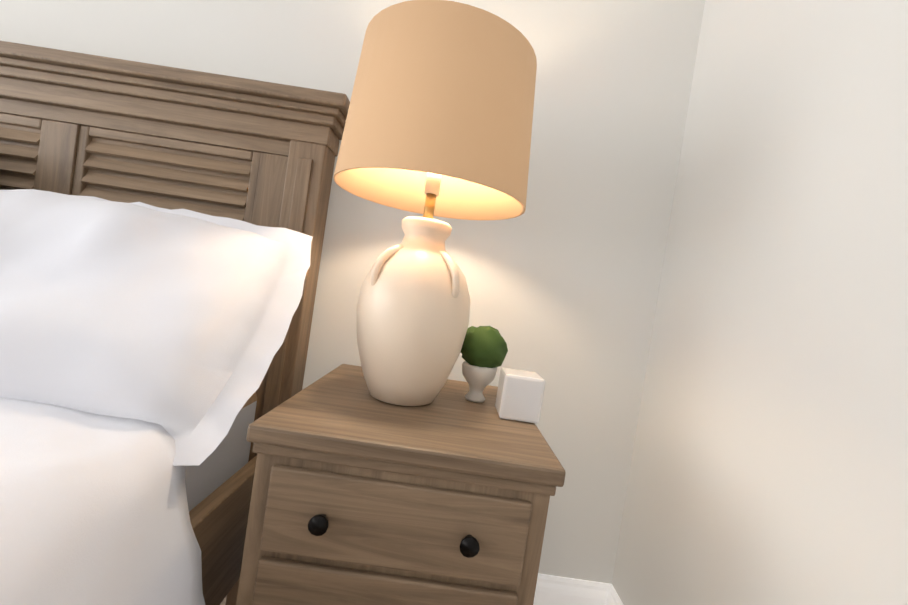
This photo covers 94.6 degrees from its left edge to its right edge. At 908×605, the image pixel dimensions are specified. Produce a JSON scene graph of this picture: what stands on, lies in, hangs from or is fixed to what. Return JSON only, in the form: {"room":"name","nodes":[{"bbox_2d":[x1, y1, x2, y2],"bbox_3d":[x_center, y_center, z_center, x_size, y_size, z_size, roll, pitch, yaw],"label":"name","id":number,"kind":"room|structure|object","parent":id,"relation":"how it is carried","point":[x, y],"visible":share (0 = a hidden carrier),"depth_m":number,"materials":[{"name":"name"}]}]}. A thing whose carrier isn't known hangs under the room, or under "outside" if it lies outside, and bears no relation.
{"room":"bedroom","nodes":[
{"label":"bedroom","id":0,"kind":"room"},
{"bbox_2d":[0,0,907,604],"bbox_3d":[0.061,-0.363,-1.235,6.260,2.740,5.270,8,1,-1],"label":"wall","id":1,"kind":"structure","parent":0,"point":[686,274],"depth_m":1.13,"materials":[{"name":"grey paint"}]},
{"bbox_2d":[533,573,606,604],"bbox_3d":[-1.297,0.690,1.285,3.600,0.150,0.018,8,1,-1],"label":"baseboard","id":2,"kind":"structure","parent":1,"relation":"attached to","point":[553,590],"depth_m":1.30,"materials":[{"name":"white"}]},
{"bbox_2d":[604,583,622,604],"bbox_3d":[0.479,0.967,0.739,0.018,0.150,1.108,8,1,-1],"label":"baseboard","id":3,"kind":"structure","parent":1,"relation":"attached to","point":[611,596],"depth_m":1.28,"materials":[{"name":"white"}]},
{"bbox_3d":[-0.136,1.017,-1.206,6.240,0.050,5.270,8,1,-1],"label":"floor carpet","id":4,"kind":"object","parent":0,"visible":0},
{"bbox_2d":[0,41,349,604],"bbox_3d":[-1.451,0.034,0.048,2.374,1.452,2.409,8,1,-1],"label":"bed","id":5,"kind":"object","parent":4,"relation":"on","point":[162,230],"visible":0.94,"depth_m":0.80,"materials":[{"name":"brown"}]},
{"bbox_2d":[236,364,565,604],"bbox_3d":[-0.130,0.583,0.961,0.520,0.720,0.609,8,1,-1],"label":"nightstand","id":6,"kind":"object","parent":4,"relation":"on","point":[360,495],"visible":0.92,"depth_m":0.68,"materials":[{"name":"brown wood"}]},
{"bbox_2d":[333,0,536,405],"bbox_3d":[-0.061,-0.180,0.954,0.430,0.807,0.430,8,1,-1],"label":"lamp","id":7,"kind":"object","parent":6,"relation":"on","point":[439,120],"visible":1,"depth_m":0.82,"materials":[{"name":"beige ceramic"}]},
{"bbox_2d":[460,326,507,402],"bbox_3d":[0.067,0.149,1.045,0.125,0.190,0.121,8,1,-1],"label":"potted plant","id":8,"kind":"object","parent":6,"relation":"on","point":[484,350],"visible":0.98,"depth_m":1.01,"materials":[{"name":"green plant"}]},
{"bbox_2d":[495,368,544,423],"bbox_3d":[0.149,0.209,0.954,0.090,0.099,0.090,8,1,-1],"label":"box","id":9,"kind":"object","parent":6,"relation":"on","point":[520,394],"visible":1,"depth_m":0.91,"materials":[{"name":"white"}]}
]}

